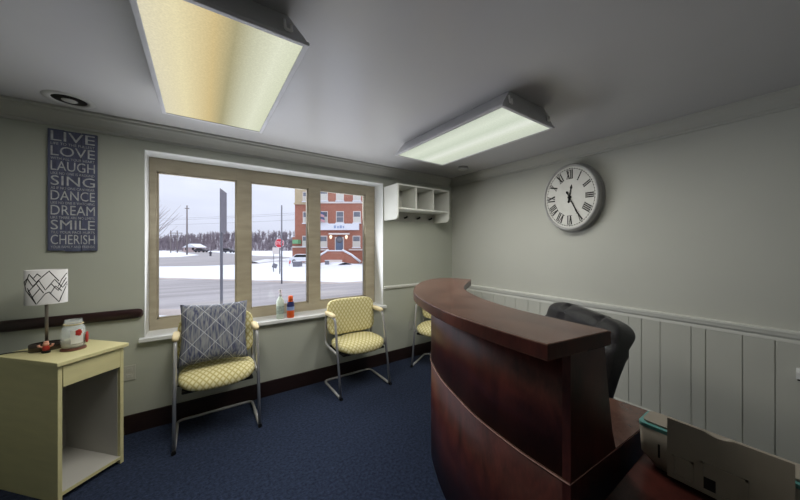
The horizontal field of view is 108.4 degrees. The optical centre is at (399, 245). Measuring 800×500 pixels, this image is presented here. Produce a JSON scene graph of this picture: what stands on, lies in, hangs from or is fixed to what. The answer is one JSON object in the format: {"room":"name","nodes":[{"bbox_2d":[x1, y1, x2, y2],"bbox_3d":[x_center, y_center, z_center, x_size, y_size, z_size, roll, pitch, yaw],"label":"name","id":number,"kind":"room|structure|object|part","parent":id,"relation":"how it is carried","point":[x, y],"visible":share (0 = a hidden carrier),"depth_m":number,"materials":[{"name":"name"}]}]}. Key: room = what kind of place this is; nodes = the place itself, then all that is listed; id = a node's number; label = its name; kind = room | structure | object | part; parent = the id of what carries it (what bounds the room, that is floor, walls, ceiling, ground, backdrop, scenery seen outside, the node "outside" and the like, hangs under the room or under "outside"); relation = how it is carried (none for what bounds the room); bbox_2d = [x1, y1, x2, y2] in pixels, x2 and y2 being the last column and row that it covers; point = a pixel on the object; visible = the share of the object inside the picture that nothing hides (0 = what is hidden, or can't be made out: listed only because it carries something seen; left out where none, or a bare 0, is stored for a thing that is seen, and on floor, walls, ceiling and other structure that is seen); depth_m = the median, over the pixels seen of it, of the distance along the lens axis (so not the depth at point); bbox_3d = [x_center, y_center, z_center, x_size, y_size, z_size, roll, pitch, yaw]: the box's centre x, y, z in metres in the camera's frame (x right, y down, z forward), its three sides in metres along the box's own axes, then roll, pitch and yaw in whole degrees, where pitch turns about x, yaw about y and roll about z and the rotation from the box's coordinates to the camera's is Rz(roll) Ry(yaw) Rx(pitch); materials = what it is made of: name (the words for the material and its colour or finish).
{"room":"lobby","nodes":[
{"label":"lobby","id":0,"kind":"room"},
{"bbox_2d":[0,352,445,499],"bbox_3d":[0.099,1.500,0.870,5.150,0.060,4.920,0,0,-35],"label":"floor","id":1,"kind":"structure","parent":0,"point":[374,443],"depth_m":2.06,"materials":[{"name":"blue carpet"}]},
{"bbox_2d":[0,338,128,499],"bbox_3d":[-2.154,1.067,1.860,0.521,0.807,0.361,0,0,12],"label":"side table","id":2,"kind":"object","parent":1,"relation":"on","point":[62,413],"visible":0.89,"depth_m":1.73,"materials":[{"name":"yellow laminate"}]},
{"bbox_3d":[-2.193,1.079,1.706,0.499,0.783,0.020,0,0,12],"label":"panel","id":3,"kind":"part","parent":2,"relation":"part of","materials":[{"name":"yellow laminate"}]},
{"bbox_2d":[0,269,67,354],"bbox_3d":[-2.297,0.407,1.803,0.125,0.511,0.292,0,0,43],"label":"table lamp","id":4,"kind":"object","parent":2,"relation":"on","point":[45,287],"visible":0.95,"depth_m":1.81,"materials":[{"name":"white fabric"}]},
{"bbox_3d":[-2.258,0.259,1.844,0.125,0.215,0.181,0,0,43],"label":"lamp shade","id":5,"kind":"part","parent":4,"relation":"part of","materials":[{"name":"white fabric"}]},
{"bbox_3d":[-2.258,0.443,1.844,0.016,0.360,0.016,0,0,43],"label":"stem","id":6,"kind":"part","parent":4,"relation":"part of","materials":[{"name":"metal"}]},
{"bbox_2d":[37,341,54,353],"bbox_3d":[-2.192,0.625,1.786,0.073,0.075,0.028,0,0,-35],"label":"figurine","id":7,"kind":"object","parent":2,"relation":"on","point":[45,348],"visible":1,"depth_m":1.78,"materials":[{"name":"red ceramic"}]},
{"bbox_3d":[-2.401,1.069,1.907,0.010,0.763,0.289,0,0,12],"label":"panel","id":8,"kind":"part","parent":2,"relation":"part of","materials":[{"name":"yellow wood"}]},
{"bbox_2d":[60,322,88,351],"bbox_3d":[-2.096,0.568,1.858,0.126,0.190,0.117,0,0,-35],"label":"mason jar","id":9,"kind":"object","parent":2,"relation":"on","point":[77,342],"visible":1,"depth_m":1.83,"materials":[{"name":"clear glass"}]},
{"bbox_2d":[75,329,81,335],"bbox_3d":[-2.048,0.551,1.840,0.004,0.043,0.033,0,0,16],"label":"flower","id":10,"kind":"object","parent":9,"relation":"on","point":[78,332],"depth_m":1.84,"materials":[{"name":"ceramic"}]},
{"bbox_3d":[-2.146,0.754,1.854,0.471,0.122,0.285,0,0,12],"label":"drawer","id":11,"kind":"part","parent":2,"relation":"part of","materials":[{"name":"yellow laminate"}]},
{"bbox_2d":[62,446,119,491],"bbox_3d":[-2.158,1.430,1.856,0.487,0.020,0.289,0,0,12],"label":"shelf","id":12,"kind":"object","parent":2,"relation":"attached to","point":[79,463],"depth_m":1.89,"materials":[{"name":"white wood"}]},
{"bbox_3d":[-2.130,1.079,2.008,0.499,0.783,0.020,0,0,12],"label":"panel","id":13,"kind":"part","parent":2,"relation":"part of","materials":[{"name":"yellow laminate"}]},
{"bbox_2d":[171,311,261,455],"bbox_3d":[-1.494,1.027,2.374,0.606,0.892,0.480,0,0,-35],"label":"chair","id":14,"kind":"object","parent":1,"relation":"on","point":[208,375],"visible":0.62,"depth_m":2.28,"materials":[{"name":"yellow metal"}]},
{"bbox_2d":[177,300,247,367],"bbox_3d":[-1.519,0.702,2.369,0.477,0.468,0.218,0,0,-31],"label":"throw pillow","id":15,"kind":"object","parent":14,"relation":"on","point":[215,331],"visible":1,"depth_m":2.31,"materials":[{"name":"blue fabric"}]},
{"bbox_3d":[-1.589,0.770,2.512,0.550,0.377,0.114,0,0,-35],"label":"backrest","id":16,"kind":"part","parent":14,"relation":"part of","materials":[{"name":"yellow fabric"}]},
{"bbox_3d":[-1.490,1.067,2.368,0.554,0.036,0.340,0,0,-35],"label":"seat frame","id":17,"kind":"part","parent":14,"relation":"part of","materials":[{"name":"yellow fabric"}]},
{"bbox_3d":[-1.484,1.018,2.359,0.524,0.116,0.444,0,0,-35],"label":"seat","id":18,"kind":"part","parent":14,"relation":"part of","materials":[{"name":"yellow fabric"}]},
{"bbox_3d":[-1.501,1.458,2.384,0.579,0.025,0.456,0,0,-35],"label":"floor rail","id":19,"kind":"part","parent":14,"relation":"part of","materials":[{"name":"silver metal"}]},
{"bbox_2d":[324,296,391,400],"bbox_3d":[-0.460,1.027,3.088,0.606,0.892,0.480,0,0,-35],"label":"chair","id":20,"kind":"object","parent":1,"relation":"on","point":[344,315],"visible":1,"depth_m":3.10,"materials":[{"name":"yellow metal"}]},
{"bbox_3d":[-0.555,0.770,3.226,0.550,0.377,0.114,0,0,-35],"label":"backrest","id":21,"kind":"part","parent":20,"relation":"part of","materials":[{"name":"yellow fabric"}]},
{"bbox_3d":[-0.467,1.458,3.098,0.579,0.025,0.456,0,0,-35],"label":"floor rail","id":22,"kind":"part","parent":20,"relation":"part of","materials":[{"name":"silver metal"}]},
{"bbox_3d":[-0.455,1.067,3.082,0.554,0.036,0.340,0,0,-35],"label":"seat frame","id":23,"kind":"part","parent":20,"relation":"part of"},
{"bbox_3d":[-0.450,1.018,3.073,0.524,0.116,0.444,0,0,-35],"label":"seat","id":24,"kind":"part","parent":20,"relation":"part of","materials":[{"name":"yellow fabric"}]},
{"bbox_2d":[410,304,430,367],"bbox_3d":[0.490,1.027,3.586,0.606,0.892,0.480,0,0,25],"label":"chair","id":25,"kind":"object","parent":1,"relation":"on","point":[424,328],"visible":0.18,"depth_m":3.55,"materials":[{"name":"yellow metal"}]},
{"bbox_3d":[0.495,1.458,3.597,0.579,0.025,0.456,0,0,25],"label":"floor rail","id":26,"kind":"part","parent":25,"relation":"part of","materials":[{"name":"silver metal"}]},
{"bbox_3d":[0.482,1.018,3.570,0.524,0.116,0.444,0,0,25],"label":"seat","id":27,"kind":"part","parent":25,"relation":"part of","materials":[{"name":"yellow fabric"}]},
{"bbox_3d":[0.561,0.770,3.737,0.550,0.377,0.114,0,0,25],"label":"backrest","id":28,"kind":"part","parent":25,"relation":"part of","materials":[{"name":"yellow fabric"}]},
{"bbox_2d":[413,278,647,499],"bbox_3d":[0.499,0.890,1.880,0.931,1.160,1.757,0,0,-23],"label":"reception desk","id":29,"kind":"object","parent":1,"relation":"on","point":[522,408],"depth_m":1.17,"materials":[{"name":"brown wood"}]},
{"bbox_3d":[0.409,0.581,1.812,0.377,0.431,1.686,0,0,0],"label":"panel","id":30,"kind":"part","parent":29,"relation":"part of","materials":[{"name":"brown wood"}]},
{"bbox_3d":[0.409,1.138,1.812,0.377,0.664,1.686,0,0,0],"label":"panel","id":31,"kind":"part","parent":29,"relation":"part of","materials":[{"name":"brown wood"}]},
{"bbox_2d":[430,355,647,485],"bbox_3d":[0.557,0.801,1.836,0.793,0.008,1.576,0,0,-26],"label":"countertop","id":32,"kind":"structure","parent":29,"relation":"on","point":[625,417],"depth_m":1.30,"materials":[{"name":"brown wood"}]},
{"bbox_3d":[0.704,0.581,1.064,0.324,0.431,0.028,0,0,-31],"label":"riser panel","id":33,"kind":"part","parent":29,"relation":"part of","materials":[{"name":"brown wood"}]},
{"bbox_3d":[0.878,1.138,1.169,0.731,0.664,0.028,0,0,-31],"label":"desk panel","id":34,"kind":"part","parent":29,"relation":"part of","materials":[{"name":"brown wood"}]},
{"bbox_2d":[545,302,635,398],"bbox_3d":[0.956,0.932,1.798,0.676,1.075,0.660,0,0,-13],"label":"office chair","id":35,"kind":"object","parent":1,"relation":"on","point":[623,337],"visible":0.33,"depth_m":1.61,"materials":[{"name":"black leather"}]},
{"bbox_2d":[605,453,716,499],"bbox_3d":[1.139,1.165,0.660,0.505,0.610,1.032,0,0,-35],"label":"table","id":36,"kind":"object","parent":1,"relation":"on","point":[644,480],"visible":0.54,"depth_m":1.03,"materials":[{"name":"brown wood"}]},
{"bbox_2d":[639,411,799,499],"bbox_3d":[1.124,0.747,0.988,0.144,0.224,0.469,0,0,-35],"label":"printer","id":37,"kind":"object","parent":36,"relation":"on","point":[719,467],"visible":1,"depth_m":0.97,"materials":[{"name":"beige plastic"}]},
{"bbox_2d":[672,454,747,499],"bbox_3d":[1.045,0.787,0.981,0.007,0.095,0.178,0,0,-35],"label":"tray","id":38,"kind":"object","parent":37,"relation":"on","point":[711,478],"depth_m":0.98,"materials":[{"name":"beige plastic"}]},
{"bbox_2d":[0,95,451,415],"bbox_3d":[-1.349,0.278,2.969,5.150,2.504,0.440,0,0,-35],"label":"wall","id":39,"kind":"structure","parent":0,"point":[111,277],"depth_m":2.27,"materials":[{"name":"paint"}]},
{"bbox_2d":[48,128,97,251],"bbox_3d":[-2.362,-0.393,2.087,0.244,0.865,0.020,0,0,-35],"label":"word sign","id":40,"kind":"object","parent":39,"relation":"attached to","point":[72,156],"visible":1,"depth_m":2.08,"materials":[{"name":"wood"}]},
{"bbox_2d":[124,364,135,380],"bbox_3d":[-2.121,0.995,2.261,0.074,0.116,0.008,0,0,-35],"label":"wall outlet","id":41,"kind":"object","parent":39,"relation":"attached to","point":[129,371],"visible":0.87,"depth_m":2.26,"materials":[{"name":"beige plastic"}]},
{"bbox_2d":[138,149,386,342],"bbox_3d":[-1.195,-0.005,3.042,2.297,1.540,0.315,0,0,-35],"label":"window","id":42,"kind":"structure","parent":39,"relation":"attached to","point":[156,328],"depth_m":2.93,"materials":[{"name":"paint"}]},
{"bbox_3d":[-1.176,0.748,3.014,2.297,0.034,0.247,0,0,-35],"label":"sill","id":43,"kind":"part","parent":42,"relation":"part of","materials":[{"name":"paint"}]},
{"bbox_2d":[276,289,283,318],"bbox_3d":[-1.208,0.585,2.914,0.075,0.292,0.075,0,0,-35],"label":"pump bottle","id":44,"kind":"object","parent":42,"relation":"on","point":[280,301],"visible":1,"depth_m":2.89,"materials":[{"name":"clear plastic"}]},
{"bbox_2d":[287,295,293,317],"bbox_3d":[-1.123,0.621,2.961,0.073,0.220,0.073,0,0,-35],"label":"spray bottle","id":45,"kind":"object","parent":42,"relation":"on","point":[290,304],"visible":1,"depth_m":2.93,"materials":[{"name":"orange plastic"}]},
{"bbox_2d":[124,341,430,434],"bbox_3d":[-1.266,1.397,2.846,4.948,0.145,0.016,0,0,-35],"label":"baseboard","id":46,"kind":"structure","parent":39,"relation":"attached to","point":[141,421],"depth_m":2.76,"materials":[{"name":"brown wood"}]},
{"bbox_2d":[384,183,448,223],"bbox_3d":[0.226,-0.522,3.699,0.828,0.415,0.303,0,0,-35],"label":"cubby shelf","id":47,"kind":"object","parent":39,"relation":"attached to","point":[402,202],"visible":1,"depth_m":3.70,"materials":[{"name":"white paint"}]},
{"bbox_3d":[-0.108,-0.522,3.469,0.018,0.415,0.303,0,0,-35],"label":"panel","id":48,"kind":"part","parent":47,"relation":"part of","materials":[{"name":"white paint"}]},
{"bbox_3d":[0.559,-0.522,3.929,0.018,0.415,0.303,0,0,-35],"label":"panel","id":49,"kind":"part","parent":47,"relation":"part of","materials":[{"name":"white paint"}]},
{"bbox_2d":[0,0,799,177],"bbox_3d":[0.011,-1.014,0.997,5.150,0.080,5.230,0,0,-35],"label":"ceiling","id":50,"kind":"structure","parent":0,"point":[373,77],"depth_m":1.56,"materials":[{"name":"paint"}]},
{"bbox_2d":[40,90,96,108],"bbox_3d":[-2.200,-0.968,1.921,0.248,0.012,0.248,0,0,-35],"label":"ceiling vent","id":51,"kind":"object","parent":50,"relation":"in","point":[68,99],"visible":1,"depth_m":1.91,"materials":[{"name":"metal"}]},
{"bbox_3d":[-2.200,-0.966,1.921,0.076,0.009,0.076,0,0,-35],"label":"damper knob","id":52,"kind":"part","parent":51,"relation":"part of","materials":[{"name":"paint"}]},
{"bbox_2d":[129,0,308,132],"bbox_3d":[-0.953,-0.911,1.535,0.585,0.126,1.164,0,0,-35],"label":"ceiling light","id":53,"kind":"object","parent":50,"relation":"attached to","point":[229,63],"visible":1,"depth_m":1.30,"materials":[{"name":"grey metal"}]},
{"bbox_2d":[458,166,467,170],"bbox_3d":[0.776,-0.958,3.560,0.128,0.032,0.128,0,0,-35],"label":"smoke detector","id":54,"kind":"object","parent":50,"relation":"attached to","point":[461,168],"visible":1,"depth_m":3.52,"materials":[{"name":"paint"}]},
{"bbox_2d":[395,91,554,165],"bbox_3d":[0.534,-0.911,2.396,0.605,0.126,1.191,0,0,-35],"label":"ceiling light","id":55,"kind":"object","parent":50,"relation":"attached to","point":[507,118],"visible":1,"depth_m":2.17,"materials":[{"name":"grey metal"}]},
{"bbox_2d":[452,107,799,455],"bbox_3d":[2.191,0.278,2.283,0.100,2.504,4.870,0,0,-35],"label":"wall","id":56,"kind":"structure","parent":0,"point":[705,223],"depth_m":2.29,"materials":[{"name":"grey paint"}]},
{"bbox_2d":[544,163,604,232],"bbox_3d":[1.686,-0.475,2.833,0.105,0.684,0.540,0,0,-35],"label":"wall clock","id":57,"kind":"object","parent":56,"relation":"attached to","point":[574,195],"visible":1,"depth_m":2.77,"materials":[{"name":"silver metal"}]},
{"bbox_2d":[450,85,799,187],"bbox_3d":[2.091,-0.917,2.274,0.074,0.114,4.769,0,0,-35],"label":"trim","id":58,"kind":"structure","parent":56,"relation":"attached to","point":[788,98],"depth_m":2.30,"materials":[{"name":"paint"}]},
{"bbox_2d":[613,397,651,410],"bbox_3d":[2.120,1.410,2.284,0.016,0.120,4.752,0,0,-35],"label":"baseboard","id":59,"kind":"structure","parent":56,"relation":"attached to","point":[613,397],"depth_m":2.48,"materials":[{"name":"white paint"}]},
{"bbox_2d":[466,290,799,463],"bbox_3d":[2.123,0.979,2.285,0.008,0.740,4.750,0,0,-35],"label":"wainscoting","id":60,"kind":"structure","parent":56,"relation":"attached to","point":[743,389],"depth_m":2.07,"materials":[{"name":"grey paint"}]},
{"bbox_2d":[466,285,799,344],"bbox_3d":[2.110,0.568,2.286,0.030,0.080,4.768,0,0,-35],"label":"trim","id":61,"kind":"structure","parent":56,"relation":"attached to","point":[777,334],"depth_m":2.26,"materials":[{"name":"white paint"}]},
{"bbox_2d":[796,368,799,380],"bbox_3d":[2.510,0.788,1.672,0.050,0.067,0.252,0,0,-35],"label":"wall box","id":62,"kind":"object","parent":56,"relation":"attached to","point":[797,369],"visible":1,"depth_m":1.76,"materials":[{"name":"paint"}]},
{"label":"outside","id":63,"kind":"structure","parent":0,"visible":0},
{"bbox_2d":[159,251,361,316],"bbox_3d":[-133.954,2.320,335.060,680.000,0.300,696.270,0,0,-35],"label":"ground","id":64,"kind":"structure","parent":63,"point":[261,271],"depth_m":24.55,"materials":[{"name":"white snow"}]},
{"bbox_2d":[159,205,180,240],"bbox_3d":[-21.182,-1.151,24.237,4.641,6.644,4.586,0,0,-35],"label":"bare tree","id":65,"kind":"object","parent":64,"relation":"on","point":[180,205],"visible":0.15,"depth_m":24.78,"materials":[{"name":"grey plant"}]},
{"bbox_2d":[170,230,177,252],"bbox_3d":[-69.803,-1.330,90.000,3.264,7.000,2.355,0,0,-35],"label":"gantry","id":66,"kind":"object","parent":64,"relation":"on","point":[170,230],"visible":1,"depth_m":89.90,"materials":[{"name":"grey metal"}]},
{"bbox_2d":[159,251,195,256],"bbox_3d":[-206.070,2.165,118.190,204.253,0.110,288.341,0,0,-35],"label":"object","id":67,"kind":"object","parent":64,"relation":"on","point":[161,253],"visible":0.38,"depth_m":71.62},
{"bbox_2d":[185,205,188,254],"bbox_3d":[-51.681,-3.830,70.000,0.900,12.000,0.400,0,0,-35],"label":"utility pole","id":68,"kind":"object","parent":64,"relation":"on","point":[186,208],"visible":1,"depth_m":69.91,"materials":[{"name":"grey wood"}]},
{"bbox_2d":[167,213,284,224],"bbox_3d":[-54.073,-7.201,74.998,78.861,3.100,90.854,0,0,-35],"label":"overhead wire","id":69,"kind":"object","parent":68,"relation":"attached to","point":[282,213],"visible":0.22,"depth_m":73.31,"materials":[{"name":"black metal"}]},
{"bbox_2d":[183,244,205,251],"bbox_3d":[-76.430,0.670,107.500,5.400,3.000,5.800,0,0,0],"label":"house","id":70,"kind":"structure","parent":64,"relation":"on","point":[191,247],"depth_m":105.00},
{"bbox_2d":[220,188,226,303],"bbox_3d":[-3.087,0.605,5.002,0.054,3.130,0.460,0,0,-20],"label":"pole","id":71,"kind":"object","parent":64,"relation":"on","point":[223,195],"visible":0.81,"depth_m":4.98,"materials":[{"name":"grey metal"}]},
{"bbox_3d":[-3.094,0.610,5.000,0.040,3.120,0.040,0,0,-20],"label":"post","id":72,"kind":"part","parent":71,"relation":"part of","materials":[{"name":"grey metal"}]},
{"bbox_3d":[-3.066,-0.595,5.010,0.010,0.730,0.460,0,0,-20],"label":"sign panel","id":73,"kind":"part","parent":71,"relation":"part of","materials":[{"name":"grey metal"}]},
{"bbox_2d":[223,248,234,252],"bbox_3d":[-55.303,1.445,92.865,4.250,1.450,1.770,0,0,0],"label":"car","id":74,"kind":"object","parent":64,"relation":"on","point":[225,250],"visible":0.8,"depth_m":91.99,"materials":[{"name":"paint"}]},
{"bbox_2d":[159,278,361,283],"bbox_3d":[-12.015,2.105,17.913,26.794,0.170,2.550,0,0,2],"label":"ridge","id":75,"kind":"object","parent":64,"relation":"on","point":[277,281],"visible":0.38,"depth_m":17.22,"materials":[{"name":"white snow"}]},
{"bbox_2d":[272,247,280,271],"bbox_3d":[-10.285,1.145,24.020,0.660,2.050,0.040,0,0,0],"label":"notice board","id":76,"kind":"object","parent":64,"relation":"on","point":[275,250],"visible":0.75,"depth_m":24.00,"materials":[{"name":"metal"}]},
{"bbox_3d":[-10.285,0.395,24.020,0.660,0.550,0.040,0,0,0],"label":"panel","id":77,"kind":"part","parent":76,"relation":"part of","materials":[{"name":"metal"}]},
{"bbox_2d":[275,239,283,273],"bbox_3d":[-9.390,0.799,22.507,0.702,2.741,0.087,0,0,0],"label":"stop sign","id":78,"kind":"object","parent":64,"relation":"on","point":[278,241],"visible":0.91,"depth_m":22.47,"materials":[{"name":"red metal"}]},
{"bbox_3d":[-9.390,-0.220,22.467,0.646,0.646,0.006,0,0,0],"label":"red plate","id":79,"kind":"part","parent":78,"relation":"part of","materials":[{"name":"red metal"}]},
{"bbox_2d":[289,254,305,262],"bbox_3d":[-11.977,1.590,36.212,3.400,1.160,1.456,0,0,0],"label":"car","id":80,"kind":"object","parent":64,"relation":"on","point":[298,257],"visible":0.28,"depth_m":35.50,"materials":[{"name":"white metal"}]},
{"bbox_2d":[293,261,301,266],"bbox_3d":[-10.850,1.865,30.539,0.790,0.610,0.790,0,0,0],"label":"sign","id":81,"kind":"object","parent":64,"relation":"on","point":[295,263],"visible":0.96,"depth_m":30.16,"materials":[{"name":"white metal"}]},
{"bbox_2d":[252,258,351,264],"bbox_3d":[-14.395,2.013,37.214,18.006,0.354,7.763,0,0,41],"label":"snow bank","id":82,"kind":"object","parent":64,"relation":"on","point":[286,259],"visible":0.51,"depth_m":37.77,"materials":[{"name":"white snow"}]},
{"bbox_2d":[292,189,361,262],"bbox_3d":[-5.828,-4.330,40.900,16.926,13.000,12.200,0,0,0],"label":"brick building","id":83,"kind":"structure","parent":64,"relation":"on","point":[341,214],"depth_m":38.00,"materials":[{"name":"red brick"}]},
{"bbox_3d":[-10.076,-0.937,37.932,0.856,0.629,0.015,0,0,0],"label":"pane","id":84,"kind":"part","parent":83,"relation":"part of","materials":[{"name":"grey glass"}]},
{"bbox_3d":[-10.076,-0.248,37.932,0.856,0.629,0.015,0,0,0],"label":"pane","id":85,"kind":"part","parent":83,"relation":"part of","materials":[{"name":"grey glass"}]},
{"bbox_3d":[-10.010,-6.439,37.932,0.856,0.760,0.015,0,0,0],"label":"pane","id":86,"kind":"part","parent":83,"relation":"part of","materials":[{"name":"white glass"}]},
{"bbox_3d":[-7.969,1.410,35.600,2.239,1.520,0.200,0,0,0],"label":"landing rail","id":87,"kind":"part","parent":83,"relation":"part of","materials":[{"name":"red brick"}]},
{"bbox_3d":[-7.969,-0.079,37.910,0.975,1.607,0.020,0,0,0],"label":"door","id":88,"kind":"part","parent":83,"relation":"part of","materials":[{"name":"blue wood"}]},
{"bbox_3d":[-7.903,-4.164,37.932,0.856,0.629,0.015,0,0,0],"label":"pane","id":89,"kind":"part","parent":83,"relation":"part of","materials":[{"name":"grey glass"}]},
{"bbox_3d":[-7.903,-3.475,37.932,0.856,0.629,0.015,0,0,0],"label":"pane","id":90,"kind":"part","parent":83,"relation":"part of","materials":[{"name":"grey glass"}]},
{"bbox_3d":[-7.903,-6.439,37.932,0.856,0.760,0.015,0,0,0],"label":"pane","id":91,"kind":"part","parent":83,"relation":"part of","materials":[{"name":"white glass"}]},
{"bbox_3d":[-5.730,-0.937,37.932,0.856,0.629,0.015,0,0,0],"label":"pane","id":92,"kind":"part","parent":83,"relation":"part of","materials":[{"name":"grey glass"}]},
{"bbox_3d":[-5.730,-0.248,37.932,0.856,0.629,0.015,0,0,0],"label":"pane","id":93,"kind":"part","parent":83,"relation":"part of","materials":[{"name":"grey glass"}]},
{"bbox_3d":[-5.664,-4.164,37.932,0.856,0.629,0.015,0,0,0],"label":"pane","id":94,"kind":"part","parent":83,"relation":"part of","materials":[{"name":"grey glass"}]},
{"bbox_3d":[-5.664,-3.475,37.932,0.856,0.629,0.015,0,0,0],"label":"pane","id":95,"kind":"part","parent":83,"relation":"part of","materials":[{"name":"white glass"}]},
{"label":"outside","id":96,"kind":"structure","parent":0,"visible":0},
{"bbox_2d":[160,239,291,250],"bbox_3d":[-159.450,-1.250,165.159,295.587,7.040,252.119,0,0,-35],"label":"hill","id":97,"kind":"structure","parent":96,"point":[284,248],"depth_m":143.47,"materials":[{"name":"white snow"}]},
{"bbox_2d":[159,230,294,250],"bbox_3d":[-103.368,-4.181,162.728,123.337,13.154,134.811,0,0,-35],"label":"woodland","id":98,"kind":"object","parent":97,"relation":"on","point":[164,244],"visible":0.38,"depth_m":152.97,"materials":[{"name":"grey plant"}]},
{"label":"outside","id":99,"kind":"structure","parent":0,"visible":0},
{"bbox_2d":[159,251,361,265],"bbox_3d":[-263.915,2.185,148.892,331.476,0.070,500.703,0,0,-35],"label":"road","id":100,"kind":"structure","parent":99,"point":[201,258],"depth_m":45.95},
{"bbox_2d":[193,248,208,251],"bbox_3d":[-68.082,1.445,98.865,4.250,1.450,1.770,0,0,0],"label":"car","id":101,"kind":"object","parent":100,"relation":"on","point":[196,249],"visible":0.83,"depth_m":98.00,"materials":[{"name":"paint"}]},
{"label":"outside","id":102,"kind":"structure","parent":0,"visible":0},
{"bbox_2d":[159,279,361,308],"bbox_3d":[-17.024,2.185,13.707,57.635,0.070,12.432,0,0,-2],"label":"road","id":103,"kind":"structure","parent":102,"point":[173,293],"depth_m":13.34,"materials":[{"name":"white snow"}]},
{"bbox_2d":[159,309,180,315],"bbox_3d":[-9.572,2.142,9.524,6.248,0.096,1.072,0,0,3],"label":"snow","id":104,"kind":"object","parent":103,"relation":"on","point":[162,312],"visible":0.08,"depth_m":9.22,"materials":[{"name":"white snow"}]},
{"bbox_2d":[281,205,281,283],"bbox_3d":[-6.766,-0.030,16.500,0.080,4.600,0.084,0,0,-35],"label":"pole","id":105,"kind":"object","parent":103,"relation":"on","point":[281,205],"visible":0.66,"depth_m":16.46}
]}

